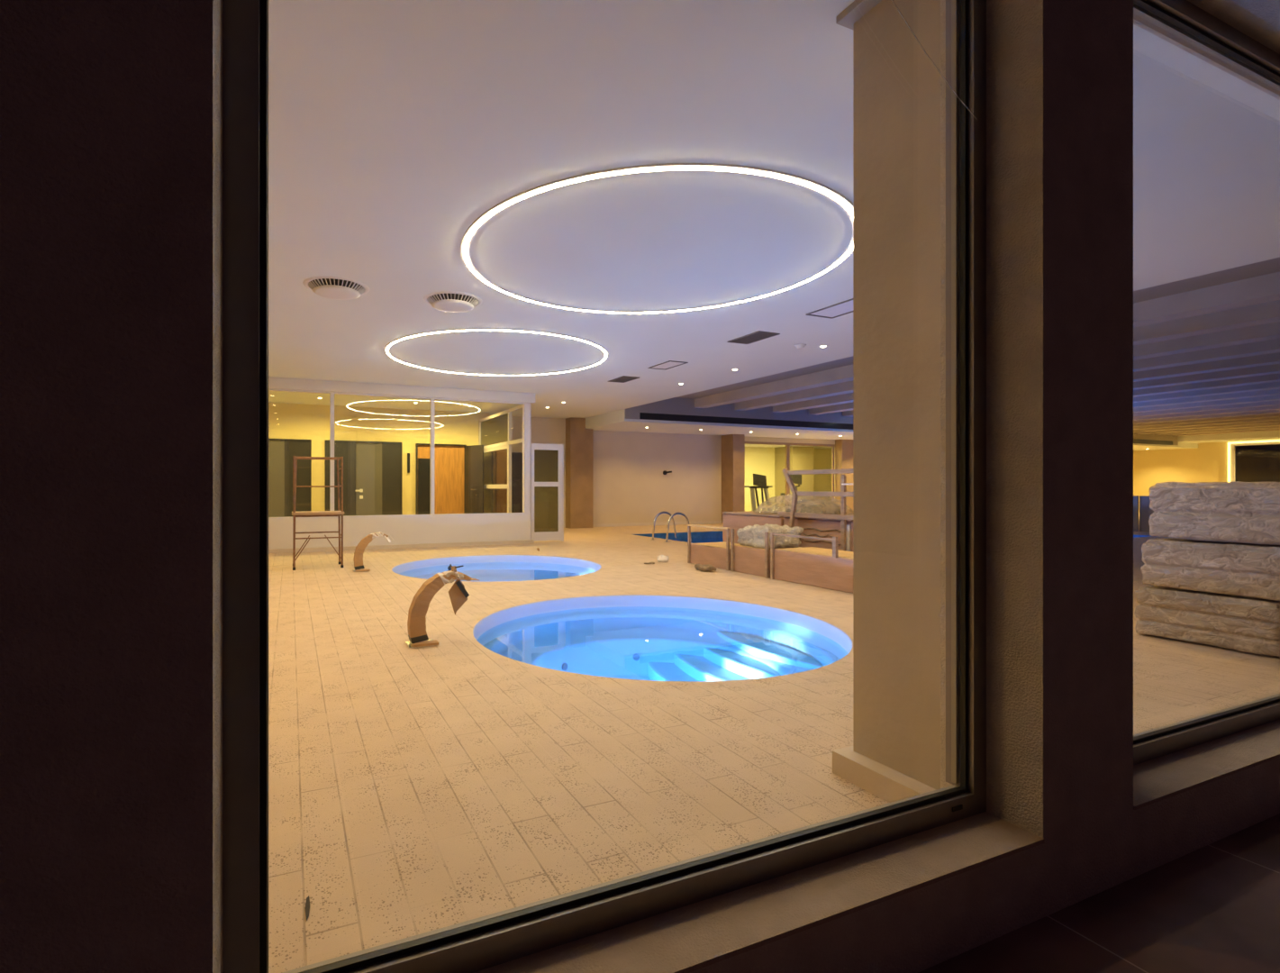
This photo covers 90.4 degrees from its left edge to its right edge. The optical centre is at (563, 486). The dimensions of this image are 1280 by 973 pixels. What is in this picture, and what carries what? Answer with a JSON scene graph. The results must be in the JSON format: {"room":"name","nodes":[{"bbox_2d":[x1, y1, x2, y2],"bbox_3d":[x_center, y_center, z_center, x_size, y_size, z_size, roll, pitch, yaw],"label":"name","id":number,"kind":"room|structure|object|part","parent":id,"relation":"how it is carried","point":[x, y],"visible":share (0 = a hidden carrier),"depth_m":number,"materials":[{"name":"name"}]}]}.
{"room":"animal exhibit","nodes":[
{"label":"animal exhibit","id":0,"kind":"room"},
{"bbox_2d":[268,402,490,514],"bbox_3d":[-6.099,-0.385,15.214,8.900,3.170,0.130,0,0,-23],"label":"wall","id":1,"kind":"structure","parent":0,"point":[410,427],"depth_m":15.71,"materials":[{"name":"yellow paint"}]},
{"bbox_2d":[268,438,311,517],"bbox_3d":[-6.864,0.040,14.741,1.800,2.320,0.130,0,0,-23],"label":"door","id":2,"kind":"structure","parent":1,"relation":"in","point":[280,453],"depth_m":14.91,"materials":[{"name":"grey laminate"}]},
{"bbox_2d":[324,439,402,516],"bbox_3d":[-4.923,0.040,15.582,1.830,2.320,0.130,0,0,-23],"label":"door","id":3,"kind":"structure","parent":1,"relation":"in","point":[372,473],"depth_m":15.61,"materials":[{"name":"grey laminate"}]},
{"bbox_3d":[-5.024,0.180,15.500,0.180,0.240,0.060,0,0,-23],"label":"handle","id":4,"kind":"part","parent":3,"relation":"part of","materials":[{"name":"white"}]},
{"bbox_2d":[407,453,409,472],"bbox_3d":[-3.946,-0.600,16.043,0.070,0.500,0.060,0,0,-23],"label":"wall sconce","id":5,"kind":"object","parent":1,"relation":"attached to","point":[408,454],"visible":1,"depth_m":16.01,"materials":[{"name":"black plastic"}]},
{"bbox_2d":[415,443,483,514],"bbox_3d":[-2.913,0.050,16.352,1.762,2.300,0.625,0,0,1],"label":"door","id":6,"kind":"structure","parent":1,"relation":"in","point":[458,468],"depth_m":16.35,"materials":[{"name":"brown laminate"}]},
{"bbox_3d":[-3.190,0.070,16.386,1.230,2.260,0.028,0,0,-23],"label":"panel","id":7,"kind":"part","parent":6,"relation":"part of","materials":[{"name":"brown wood"}]},
{"bbox_2d":[268,514,530,549],"bbox_3d":[-4.713,0.900,11.712,8.660,0.600,0.140,0,0,-23],"label":"wall","id":8,"kind":"structure","parent":0,"point":[480,528],"depth_m":12.33,"materials":[{"name":"white paint"}]},
{"bbox_2d":[268,388,530,519],"bbox_3d":[-4.713,-0.585,11.712,8.660,2.370,0.120,0,0,-23],"label":"window","id":9,"kind":"structure","parent":8,"relation":"in","point":[526,406],"depth_m":12.57,"materials":[{"name":"white metal"}]},
{"bbox_3d":[-5.215,-0.593,11.489,1.808,2.295,0.010,0,0,-23],"label":"pane","id":10,"kind":"part","parent":9,"relation":"part of","materials":[{"name":"glass"}]},
{"bbox_3d":[-0.799,-0.585,13.407,0.130,2.370,0.120,0,0,-23],"label":"corner post","id":11,"kind":"part","parent":9,"relation":"part of","materials":[{"name":"white metal"}]},
{"bbox_2d":[268,539,534,553],"bbox_3d":[-4.647,1.165,11.636,8.720,0.070,0.050,0,0,-23],"label":"baseboard","id":12,"kind":"structure","parent":8,"relation":"attached to","point":[449,544],"depth_m":12.28,"materials":[{"name":"stone"}]},
{"bbox_2d":[268,376,535,403],"bbox_3d":[-4.663,-1.870,11.722,8.760,0.200,0.200,0,0,-23],"label":"wall header","id":13,"kind":"structure","parent":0,"point":[276,383],"depth_m":12.23,"materials":[{"name":"white paint"}]},
{"bbox_2d":[478,403,563,541],"bbox_3d":[-1.123,-0.285,15.288,0.910,2.970,3.650,0,0,-23],"label":"door","id":14,"kind":"structure","parent":13,"relation":"in","point":[494,431],"depth_m":13.83,"materials":[{"name":"white metal"}]},
{"bbox_3d":[-1.727,-0.300,15.626,0.010,2.800,2.350,0,0,-23],"label":"pane","id":15,"kind":"part","parent":14,"relation":"part of","materials":[{"name":"glass"}]},
{"bbox_3d":[-1.727,0.120,15.626,0.050,2.160,2.350,0,0,-23],"label":"fixed frame","id":16,"kind":"part","parent":14,"relation":"part of","materials":[{"name":"glass"}]},
{"bbox_3d":[-1.516,-0.285,15.139,0.070,2.970,3.610,0,0,-23],"label":"frame","id":17,"kind":"part","parent":14,"relation":"part of","materials":[{"name":"white metal"}]},
{"bbox_3d":[-0.736,-0.285,13.494,0.055,2.970,0.050,0,0,-23],"label":"hinge post","id":18,"kind":"part","parent":14,"relation":"part of","materials":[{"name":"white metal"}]},
{"bbox_3d":[-0.385,0.095,13.646,0.560,1.770,0.010,0,0,-23],"label":"pane","id":19,"kind":"part","parent":14,"relation":"part of","materials":[{"name":"glass"}]},
{"bbox_2d":[565,417,593,528],"bbox_3d":[0.450,-0.385,18.312,0.720,3.170,0.350,0,0,-23],"label":"pillar","id":20,"kind":"structure","parent":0,"point":[579,440],"depth_m":18.15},
{"bbox_2d":[0,0,1279,972],"bbox_3d":[12.436,-0.825,6.764,44.200,4.350,0.310,0,0,-23],"label":"wall","id":21,"kind":"structure","parent":0,"point":[111,111],"depth_m":0.97,"materials":[{"name":"paint"}]},
{"bbox_2d":[222,0,986,972],"bbox_3d":[0.331,-0.428,1.575,2.080,2.863,0.093,0,0,-23],"label":"window","id":22,"kind":"structure","parent":21,"relation":"in","point":[474,945],"depth_m":1.35,"materials":[{"name":"black metal"}]},
{"bbox_2d":[891,0,977,119],"bbox_3d":[1.065,-1.267,1.837,0.416,0.307,0.002,0,0,-23],"label":"thread","id":23,"kind":"object","parent":22,"relation":"attached to","point":[892,0],"visible":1,"depth_m":1.84,"materials":[{"name":"white"}]},
{"bbox_2d":[473,811,1043,972],"bbox_3d":[0.355,1.009,1.519,2.080,0.012,0.294,0,0,-23],"label":"window sill","id":24,"kind":"structure","parent":21,"relation":"attached to","point":[693,937],"depth_m":1.51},
{"bbox_2d":[1133,0,1279,765],"bbox_3d":[3.529,-0.428,2.960,3.970,2.863,0.093,0,0,-23],"label":"window","id":25,"kind":"structure","parent":21,"relation":"in","point":[1183,22],"depth_m":2.52,"materials":[{"name":"black metal"}]},
{"bbox_2d":[1133,719,1279,809],"bbox_3d":[3.553,1.009,2.904,3.970,0.012,0.294,0,0,-23],"label":"window sill","id":26,"kind":"structure","parent":21,"relation":"attached to","point":[1155,780],"depth_m":2.29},
{"bbox_2d":[511,416,835,527],"bbox_3d":[7.966,-0.385,21.867,40.000,3.170,0.200,0,0,-23],"label":"wall","id":27,"kind":"structure","parent":0,"point":[630,485],"depth_m":19.46,"materials":[{"name":"paint"}]},
{"bbox_2d":[511,452,522,512],"bbox_3d":[-1.412,0.125,17.666,1.050,2.150,0.045,0,0,-23],"label":"door","id":28,"kind":"structure","parent":27,"relation":"in","point":[516,457],"depth_m":17.69,"materials":[{"name":"grey laminate"}]},
{"bbox_2d":[593,520,721,526],"bbox_3d":[2.917,1.155,19.560,4.800,0.090,0.020,0,0,-23],"label":"baseboard","id":29,"kind":"structure","parent":27,"relation":"attached to","point":[701,521],"depth_m":19.46,"materials":[{"name":"white paint"}]},
{"bbox_2d":[662,470,671,474],"bbox_3d":[3.219,-0.430,19.607,0.274,0.140,0.138,0,0,32],"label":"spout","id":30,"kind":"object","parent":27,"relation":"attached to","point":[665,472],"visible":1,"depth_m":19.61,"materials":[{"name":"black metal"}]},
{"bbox_2d":[744,441,835,508],"bbox_3d":[7.596,-0.150,21.652,4.550,2.700,0.080,0,0,-23],"label":"window","id":31,"kind":"structure","parent":27,"relation":"in","point":[787,444],"depth_m":21.67,"materials":[{"name":"wood"}]},
{"bbox_2d":[721,434,744,523],"bbox_3d":[5.421,-0.230,20.383,0.450,2.860,0.700,0,0,-23],"label":"pillar","id":32,"kind":"structure","parent":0,"point":[732,445],"depth_m":20.11,"materials":[{"name":"paint"}]},
{"bbox_2d":[268,0,1279,418],"bbox_3d":[10.028,-2.195,17.104,40.400,0.450,20.580,0,0,-23],"label":"ceiling","id":33,"kind":"structure","parent":0,"point":[394,126],"depth_m":4.15,"materials":[{"name":"paint"}]},
{"bbox_2d":[302,275,369,299],"bbox_3d":[-2.237,-1.927,6.223,0.620,0.087,0.620,0,0,-23],"label":"ceiling vent","id":34,"kind":"object","parent":33,"relation":"in","point":[331,287],"visible":1,"depth_m":6.11,"materials":[{"name":"white"}]},
{"bbox_2d":[423,290,482,312],"bbox_3d":[-1.173,-1.927,6.684,0.620,0.087,0.620,0,0,-23],"label":"ceiling vent","id":35,"kind":"object","parent":33,"relation":"in","point":[445,301],"visible":1,"depth_m":6.57,"materials":[{"name":"white"}]},
{"bbox_2d":[384,327,608,375],"bbox_3d":[-0.986,-1.961,9.523,3.310,0.018,3.310,0,0,-23],"label":"recessed light","id":36,"kind":"object","parent":33,"relation":"in","point":[389,345],"visible":1,"depth_m":8.71,"materials":[{"name":"white plastic"}]},
{"bbox_2d":[608,375,639,382],"bbox_3d":[1.094,-1.964,11.589,0.340,0.012,0.600,0,0,-23],"label":"ceiling vent","id":37,"kind":"object","parent":33,"relation":"in","point":[624,378],"visible":1,"depth_m":11.58,"materials":[{"name":"brown"}]},
{"bbox_2d":[460,163,853,313],"bbox_3d":[0.777,-1.961,5.502,3.310,0.018,3.310,0,0,-23],"label":"recessed light","id":38,"kind":"object","parent":33,"relation":"in","point":[846,204],"visible":0.96,"depth_m":4.28,"materials":[{"name":"white plastic"}]},
{"bbox_2d":[647,360,688,370],"bbox_3d":[1.681,-1.964,10.236,0.340,0.012,0.650,0,0,-23],"label":"access hatch","id":39,"kind":"object","parent":33,"relation":"in","point":[669,364],"visible":1,"depth_m":10.25,"materials":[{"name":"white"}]},
{"bbox_2d":[726,330,780,344],"bbox_3d":[2.499,-1.964,8.346,0.340,0.012,0.630,0,0,-23],"label":"ceiling vent","id":40,"kind":"object","parent":33,"relation":"in","point":[759,335],"visible":1,"depth_m":8.31,"materials":[{"name":"brown"}]},
{"bbox_2d":[793,343,806,349],"bbox_3d":[3.282,-1.942,8.777,0.160,0.057,0.160,0,0,-23],"label":"smoke detector","id":41,"kind":"object","parent":33,"relation":"attached to","point":[799,346],"visible":1,"depth_m":8.73,"materials":[{"name":"white"}]},
{"bbox_2d":[805,298,853,318],"bbox_3d":[3.148,-1.964,6.823,0.400,0.012,1.020,0,0,-23],"label":"access hatch","id":42,"kind":"object","parent":33,"relation":"in","point":[845,307],"visible":0.49,"depth_m":7.06,"materials":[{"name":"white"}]},
{"bbox_2d":[268,512,1279,972],"bbox_3d":[11.884,1.200,17.853,44.000,0.001,20.680,0,0,-23],"label":"floor","id":43,"kind":"structure","parent":0,"point":[415,791],"depth_m":2.95,"materials":[{"name":"tile"}]},
{"bbox_2d":[305,895,309,920],"bbox_3d":[-0.727,1.196,1.791,0.014,0.007,0.105,0,0,-23],"label":"fallen leaf","id":44,"kind":"object","parent":43,"relation":"on","point":[307,903],"visible":1,"depth_m":1.79,"materials":[{"name":"brown"}]},
{"bbox_2d":[291,455,344,570],"bbox_3d":[-3.668,0.380,9.413,0.710,1.640,0.510,0,0,-23],"label":"chair","id":45,"kind":"object","parent":43,"relation":"on","point":[304,513],"visible":1,"depth_m":9.28,"materials":[{"name":"wood"}]},
{"bbox_3d":[-3.873,0.365,9.068,0.026,1.610,0.026,0,0,44],"label":"leg","id":46,"kind":"part","parent":45,"relation":"part of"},
{"bbox_3d":[-4.046,0.365,9.505,0.058,1.610,0.028,0,0,-23],"label":"leg","id":47,"kind":"part","parent":45,"relation":"part of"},
{"bbox_3d":[-3.761,0.700,9.628,0.650,0.020,0.020,0,0,-23],"label":"rail","id":48,"kind":"part","parent":45,"relation":"part of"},
{"bbox_3d":[-3.574,-0.420,9.197,0.650,0.020,0.020,0,0,-23],"label":"rail","id":49,"kind":"part","parent":45,"relation":"part of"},
{"bbox_3d":[-3.761,-0.420,9.628,0.650,0.020,0.020,0,0,-23],"label":"rail","id":50,"kind":"part","parent":45,"relation":"part of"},
{"bbox_3d":[-3.574,0.000,9.197,0.650,0.020,0.020,0,0,-23],"label":"rail","id":51,"kind":"part","parent":45,"relation":"part of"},
{"bbox_3d":[-3.574,0.750,9.197,0.650,0.020,0.020,0,0,-23],"label":"rail","id":52,"kind":"part","parent":45,"relation":"part of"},
{"bbox_3d":[-3.477,0.365,9.751,0.058,1.610,0.028,0,0,-23],"label":"leg","id":53,"kind":"part","parent":45,"relation":"part of","materials":[{"name":"wood"}]},
{"bbox_3d":[-3.276,0.365,9.326,0.026,1.610,0.026,0,0,44],"label":"leg","id":54,"kind":"part","parent":45,"relation":"part of","materials":[{"name":"metal"}]},
{"bbox_2d":[352,531,393,571],"bbox_3d":[-2.711,0.925,9.000,0.558,0.550,0.256,0,0,-23],"label":"spout","id":55,"kind":"object","parent":43,"relation":"on","point":[358,566],"visible":1,"depth_m":8.91,"materials":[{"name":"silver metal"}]},
{"bbox_2d":[405,565,479,648],"bbox_3d":[-0.931,0.904,4.851,0.537,0.592,0.232,0,0,-23],"label":"spout","id":56,"kind":"object","parent":43,"relation":"on","point":[416,626],"visible":1,"depth_m":4.76,"materials":[{"name":"silver metal"}]},
{"bbox_3d":[-1.085,1.194,4.794,0.210,0.012,0.180,0,0,-23],"label":"plate","id":57,"kind":"part","parent":56,"relation":"part of","materials":[{"name":"silver metal"}]},
{"bbox_2d":[391,554,601,605],"bbox_3d":[-0.986,1.581,9.523,3.160,0.759,3.160,0,0,-23],"label":"whirlpool","id":58,"kind":"object","parent":43,"relation":"in","point":[507,576],"visible":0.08,"depth_m":10.72,"materials":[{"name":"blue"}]},
{"bbox_2d":[399,562,595,573],"bbox_3d":[-0.986,1.325,9.523,3.068,0.001,3.068,0,0,-23],"label":"pool water","id":59,"kind":"object","parent":58,"relation":"in","point":[484,567],"visible":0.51,"depth_m":10.26,"materials":[{"name":"liquid"}]},
{"bbox_2d":[472,594,852,680],"bbox_3d":[0.783,1.581,5.439,3.160,0.759,3.160,0,0,-23],"label":"whirlpool","id":60,"kind":"object","parent":43,"relation":"in","point":[659,638],"visible":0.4,"depth_m":6.36,"materials":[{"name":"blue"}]},
{"bbox_2d":[656,554,669,562],"bbox_3d":[1.578,1.147,10.059,0.189,0.103,0.226,0,0,10],"label":"paper scrap","id":61,"kind":"object","parent":43,"relation":"on","point":[661,558],"visible":1,"depth_m":9.98,"materials":[{"name":"paper"}]},
{"bbox_2d":[650,511,691,542],"bbox_3d":[2.392,1.329,13.966,0.750,1.542,0.670,0,0,-23],"label":"pool ladder","id":62,"kind":"object","parent":43,"relation":"attached to","point":[660,512],"visible":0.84,"depth_m":14.08,"materials":[{"name":"silver metal"}]},
{"bbox_3d":[2.283,1.329,14.229,0.704,1.542,0.044,0,0,-23],"label":"handrail","id":63,"kind":"part","parent":62,"relation":"part of","materials":[{"name":"silver metal"}]},
{"bbox_3d":[2.510,1.329,13.706,0.704,1.542,0.044,0,0,-23],"label":"handrail","id":64,"kind":"part","parent":62,"relation":"part of","materials":[{"name":"silver metal"}]},
{"bbox_2d":[694,563,717,571],"bbox_3d":[2.000,1.151,8.980,0.213,0.096,0.367,0,0,-23],"label":"rag","id":65,"kind":"object","parent":43,"relation":"on","point":[704,567],"visible":1,"depth_m":8.88,"materials":[{"name":"fabric"}]},
{"bbox_2d":[687,524,740,570],"bbox_3d":[2.462,0.898,9.599,0.708,0.616,1.000,0,0,-23],"label":"crate","id":66,"kind":"object","parent":43,"relation":"on","point":[716,554],"visible":0.66,"depth_m":9.50,"materials":[{"name":"wood"}]},
{"bbox_3d":[1.965,0.900,9.907,0.030,0.600,0.040,0,0,-23],"label":"post","id":67,"kind":"part","parent":66,"relation":"part of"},
{"bbox_3d":[2.158,0.603,9.473,0.050,0.025,0.990,0,0,-23],"label":"rail","id":68,"kind":"part","parent":66,"relation":"part of","materials":[{"name":"wood"}]},
{"bbox_3d":[2.477,0.893,9.605,0.620,0.010,0.920,0,0,-23],"label":"lid","id":69,"kind":"part","parent":66,"relation":"part of","materials":[{"name":"wood"}]},
{"bbox_3d":[2.346,0.900,9.026,0.030,0.600,0.040,0,0,-23],"label":"post","id":70,"kind":"part","parent":66,"relation":"part of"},
{"bbox_2d":[722,510,784,543],"bbox_3d":[3.374,0.819,10.239,0.931,0.778,1.405,0,0,-23],"label":"carton","id":71,"kind":"object","parent":43,"relation":"on","point":[732,520],"visible":0.24,"depth_m":10.22,"materials":[{"name":"cardboard"}]},
{"bbox_2d":[784,499,840,514],"bbox_3d":[3.642,0.270,9.657,0.791,0.317,1.429,0,0,-23],"label":"wrapped bundle","id":72,"kind":"object","parent":71,"relation":"on","point":[803,505],"visible":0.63,"depth_m":9.22,"materials":[{"name":"grey"}]},
{"bbox_2d":[744,473,775,511],"bbox_3d":[6.825,0.367,23.116,1.583,1.665,1.800,0,0,-23],"label":"treadmill","id":73,"kind":"object","parent":43,"relation":"on","point":[759,481],"visible":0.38,"depth_m":22.64,"materials":[{"name":"grey plastic"}]},
{"bbox_2d":[730,528,802,578],"bbox_3d":[2.833,0.904,8.746,0.701,0.607,0.740,0,0,-23],"label":"crate","id":74,"kind":"object","parent":43,"relation":"on","point":[748,559],"visible":0.52,"depth_m":8.61,"materials":[{"name":"wood"}]},
{"bbox_3d":[2.386,0.900,8.934,0.030,0.600,0.040,0,0,-23],"label":"post","id":75,"kind":"part","parent":74,"relation":"part of","materials":[{"name":"wood"}]},
{"bbox_3d":[2.664,0.900,8.292,0.030,0.600,0.040,0,0,-23],"label":"post","id":76,"kind":"part","parent":74,"relation":"part of","materials":[{"name":"wood"}]},
{"bbox_3d":[2.846,0.833,8.752,0.620,0.010,0.660,0,0,-23],"label":"lid","id":77,"kind":"part","parent":74,"relation":"part of","materials":[{"name":"wood"}]},
{"bbox_2d":[736,523,803,548],"bbox_3d":[2.813,0.672,8.742,0.661,0.307,0.779,0,0,-23],"label":"film","id":78,"kind":"object","parent":74,"relation":"on","point":[753,536],"visible":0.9,"depth_m":8.50,"materials":[{"name":"plastic"}]},
{"bbox_2d":[780,474,801,511],"bbox_3d":[8.615,0.331,23.782,0.770,1.737,1.040,0,0,-23],"label":"exercise bike","id":79,"kind":"object","parent":43,"relation":"on","point":[796,478],"visible":0.37,"depth_m":23.76,"materials":[{"name":"grey plastic"}]},
{"bbox_3d":[8.431,0.720,24.063,0.060,0.760,0.060,0,0,-23],"label":"seat post","id":80,"kind":"part","parent":79,"relation":"part of","materials":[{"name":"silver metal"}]},
{"bbox_2d":[770,532,853,593],"bbox_3d":[3.389,0.895,7.467,0.705,0.630,1.930,0,0,-23],"label":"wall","id":81,"kind":"structure","parent":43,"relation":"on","point":[829,568],"depth_m":7.63,"materials":[{"name":"wood"}]},
{"bbox_3d":[2.704,0.900,8.200,0.030,0.600,0.040,0,0,-23],"label":"post","id":82,"kind":"part","parent":81,"relation":"part of","materials":[{"name":"wood"}]},
{"bbox_3d":[2.903,0.615,7.747,0.025,0.020,1.010,0,0,-23],"label":"rail","id":83,"kind":"part","parent":81,"relation":"part of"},
{"bbox_3d":[3.401,0.813,7.472,0.620,0.010,1.850,0,0,-23],"label":"lid","id":84,"kind":"part","parent":81,"relation":"part of","materials":[{"name":"cardboard"}]},
{"bbox_3d":[3.120,0.700,7.263,0.040,0.240,0.050,0,0,-23],"label":"post","id":85,"kind":"part","parent":81,"relation":"part of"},
{"bbox_2d":[777,468,853,550],"bbox_3d":[3.677,0.472,8.186,0.105,1.471,2.500,0,0,-23],"label":"rack","id":86,"kind":"object","parent":43,"relation":"on","point":[842,494],"visible":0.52,"depth_m":8.52,"materials":[{"name":"metal"}]},
{"bbox_3d":[3.255,-0.075,9.092,0.050,0.377,0.262,0,0,-23],"label":"post","id":87,"kind":"part","parent":86,"relation":"part of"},
{"bbox_3d":[3.282,0.340,9.028,0.050,0.488,0.129,0,0,-23],"label":"post","id":88,"kind":"part","parent":86,"relation":"part of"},
{"bbox_3d":[3.670,0.400,8.183,0.040,0.060,2.500,0,0,-23],"label":"rail","id":89,"kind":"part","parent":86,"relation":"part of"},
{"bbox_3d":[3.700,-0.200,8.114,0.040,0.060,2.350,0,0,-23],"label":"rail","id":90,"kind":"part","parent":86,"relation":"part of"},
{"bbox_3d":[3.740,0.100,8.022,0.040,0.060,2.150,0,0,-23],"label":"rail","id":91,"kind":"part","parent":86,"relation":"part of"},
{"bbox_3d":[3.669,0.525,8.286,0.040,1.350,0.050,0,0,-23],"label":"post","id":92,"kind":"part","parent":86,"relation":"part of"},
{"bbox_2d":[783,516,853,551],"bbox_3d":[3.920,0.820,8.971,0.935,0.781,1.266,0,0,-23],"label":"carton","id":93,"kind":"object","parent":43,"relation":"on","point":[812,527],"visible":0.26,"depth_m":8.69,"materials":[{"name":"cardboard"}]},
{"bbox_2d":[832,745,936,802],"bbox_3d":[1.571,1.154,2.558,0.744,0.092,0.525,0,0,-23],"label":"baseboard","id":94,"kind":"structure","parent":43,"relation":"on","point":[882,781],"depth_m":2.47,"materials":[{"name":"stone"}]},
{"bbox_2d":[634,531,1152,612],"bbox_3d":[8.046,1.951,15.581,11.650,1.498,5.800,0,0,-23],"label":"swimming pool","id":95,"kind":"object","parent":43,"relation":"in","point":[698,534],"visible":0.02,"depth_m":16.49,"materials":[{"name":"tile"}]},
{"bbox_2d":[672,537,723,543],"bbox_3d":[8.046,1.370,15.581,11.446,0.001,5.596,0,0,-23],"label":"pool water","id":96,"kind":"object","parent":95,"relation":"in","point":[701,540],"visible":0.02,"depth_m":16.14,"materials":[{"name":"liquid"}]},
{"bbox_2d":[1133,495,1153,531],"bbox_3d":[15.436,0.725,16.809,0.090,0.950,1.380,0,0,-23],"label":"folding screen","id":97,"kind":"object","parent":43,"relation":"on","point":[1145,512],"visible":0.29,"depth_m":16.84,"materials":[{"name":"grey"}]},
{"bbox_3d":[15.338,0.725,16.985,0.050,0.950,0.180,0,0,-23],"label":"screen panel","id":98,"kind":"part","parent":97,"relation":"part of","materials":[{"name":"brown"}]},
{"bbox_3d":[15.454,0.725,16.817,0.050,0.950,0.180,0,0,-23],"label":"screen panel","id":99,"kind":"part","parent":97,"relation":"part of","materials":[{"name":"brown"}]},
{"bbox_3d":[15.497,0.725,16.617,0.050,0.950,0.180,0,0,-23],"label":"screen panel","id":100,"kind":"part","parent":97,"relation":"part of","materials":[{"name":"brown"}]},
{"bbox_2d":[1134,586,1279,656],"bbox_3d":[5.649,1.002,5.112,1.903,0.383,0.862,0,0,-23],"label":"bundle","id":101,"kind":"object","parent":43,"relation":"on","point":[1241,623],"visible":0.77,"depth_m":4.70,"materials":[{"name":"fabric"}]},
{"bbox_3d":[5.647,1.131,5.113,1.837,0.126,0.786,0,0,-23],"label":"mattress","id":102,"kind":"part","parent":101,"relation":"part of","materials":[{"name":"fabric"}]},
{"bbox_3d":[5.645,0.884,5.120,1.834,0.130,0.790,0,0,-23],"label":"mattress","id":103,"kind":"part","parent":101,"relation":"part of","materials":[{"name":"plastic"}]},
{"bbox_2d":[1140,538,1279,600],"bbox_3d":[5.691,0.613,5.042,1.877,0.384,0.961,0,0,-23],"label":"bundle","id":104,"kind":"object","parent":101,"relation":"on","point":[1233,568],"visible":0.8,"depth_m":4.70,"materials":[{"name":"plastic"}]},
{"bbox_3d":[5.691,0.710,5.040,1.815,0.189,0.885,0,0,-23],"label":"mattress","id":105,"kind":"part","parent":104,"relation":"part of","materials":[{"name":"fabric"}]},
{"bbox_3d":[5.686,0.525,5.050,1.815,0.190,0.889,0,0,-23],"label":"mattress","id":106,"kind":"part","parent":104,"relation":"part of","materials":[{"name":"fabric"}]},
{"bbox_2d":[1148,481,1279,544],"bbox_3d":[5.730,0.189,4.985,1.849,0.456,1.020,0,0,-23],"label":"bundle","id":107,"kind":"object","parent":104,"relation":"on","point":[1239,512],"visible":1,"depth_m":4.70,"materials":[{"name":"plastic"}]},
{"bbox_3d":[5.731,0.304,4.987,1.791,0.226,0.948,0,0,-23],"label":"mattress","id":108,"kind":"part","parent":107,"relation":"part of","materials":[{"name":"plastic"}]},
{"bbox_3d":[5.737,0.083,4.972,1.784,0.222,0.948,0,0,-23],"label":"mattress","id":109,"kind":"part","parent":107,"relation":"part of","materials":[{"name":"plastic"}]},
{"bbox_2d":[744,446,831,511],"bbox_3d":[7.912,-0.385,25.766,9.000,3.170,0.200,0,0,-23],"label":"wall","id":110,"kind":"structure","parent":0,"point":[760,460],"depth_m":25.86,"materials":[{"name":"beige paint"}]},
{"bbox_2d":[744,444,831,449],"bbox_3d":[8.689,-1.650,24.223,8.800,0.100,3.650,0,0,-23],"label":"ceiling","id":111,"kind":"structure","parent":0,"point":[746,445],"depth_m":25.20,"materials":[{"name":"paint"}]},
{"bbox_2d":[774,445,813,511],"bbox_3d":[9.389,-0.385,25.752,1.100,3.170,1.000,0,0,-23],"label":"wall gym partition","id":112,"kind":"structure","parent":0,"point":[801,458],"depth_m":25.46,"materials":[{"name":"beige"}]},
{"bbox_2d":[835,439,853,515],"bbox_3d":[10.543,-0.230,22.710,1.800,2.860,0.300,0,0,-23],"label":"column","id":113,"kind":"structure","parent":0,"point":[843,448],"depth_m":22.35,"materials":[{"name":"paint"}]},
{"bbox_2d":[585,408,1198,450],"bbox_3d":[13.998,-2.040,23.035,28.400,0.760,2.850,0,0,-23],"label":"ceiling","id":114,"kind":"structure","parent":0,"point":[615,421],"depth_m":18.32,"materials":[{"name":"paint"}]},
{"bbox_2d":[853,0,940,789],"bbox_3d":[1.579,-0.385,2.541,0.583,3.170,0.488,0,0,-23],"label":"pillar","id":115,"kind":"structure","parent":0,"point":[896,86],"depth_m":2.45,"materials":[{"name":"paint"}]},
{"bbox_2d":[835,0,881,29],"bbox_3d":[1.543,-1.955,2.540,0.650,0.030,0.515,0,0,-23],"label":"trim","id":116,"kind":"structure","parent":115,"relation":"attached to","point":[855,11],"depth_m":2.59,"materials":[{"name":"beige"}]},
{"bbox_2d":[625,257,1279,444],"bbox_3d":[16.127,-2.075,15.730,26.500,0.690,12.250,0,0,-23],"label":"ceiling","id":117,"kind":"structure","parent":0,"point":[1206,348],"depth_m":13.03,"materials":[{"name":"beige paint"}]},
{"bbox_2d":[1133,438,1279,512],"bbox_3d":[28.473,-0.585,25.092,0.200,3.570,20.580,0,0,-23],"label":"wall","id":118,"kind":"structure","parent":0,"point":[1208,462],"depth_m":27.83,"materials":[{"name":"yellow paint"}]},
{"bbox_2d":[1227,439,1279,481],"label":"window","id":119,"kind":"structure","parent":118,"relation":"in","point":[1258,461],"depth_m":25.73,"materials":[{"name":"white metal"}]},
{"bbox_3d":[31.340,-0.300,25.015,0.200,3.000,9.000,0,0,-23],"label":"panel","id":120,"kind":"part","parent":119,"relation":"part of","materials":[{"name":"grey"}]},
{"bbox_2d":[1178,430,1279,443],"bbox_3d":[29.157,-2.150,21.373,1.900,0.540,12.250,0,0,-23],"label":"ceiling","id":121,"kind":"structure","parent":0,"point":[1271,434],"depth_m":25.20,"materials":[{"name":"paint"}]},
{"label":"outside","id":122,"kind":"structure","parent":0,"visible":0},
{"bbox_2d":[918,813,1279,972],"bbox_3d":[1.881,1.290,-1.828,18.000,0.120,7.150,0,0,-23],"label":"floor","id":123,"kind":"structure","parent":122,"point":[1214,907],"depth_m":1.77,"materials":[{"name":"tile"}]}
]}

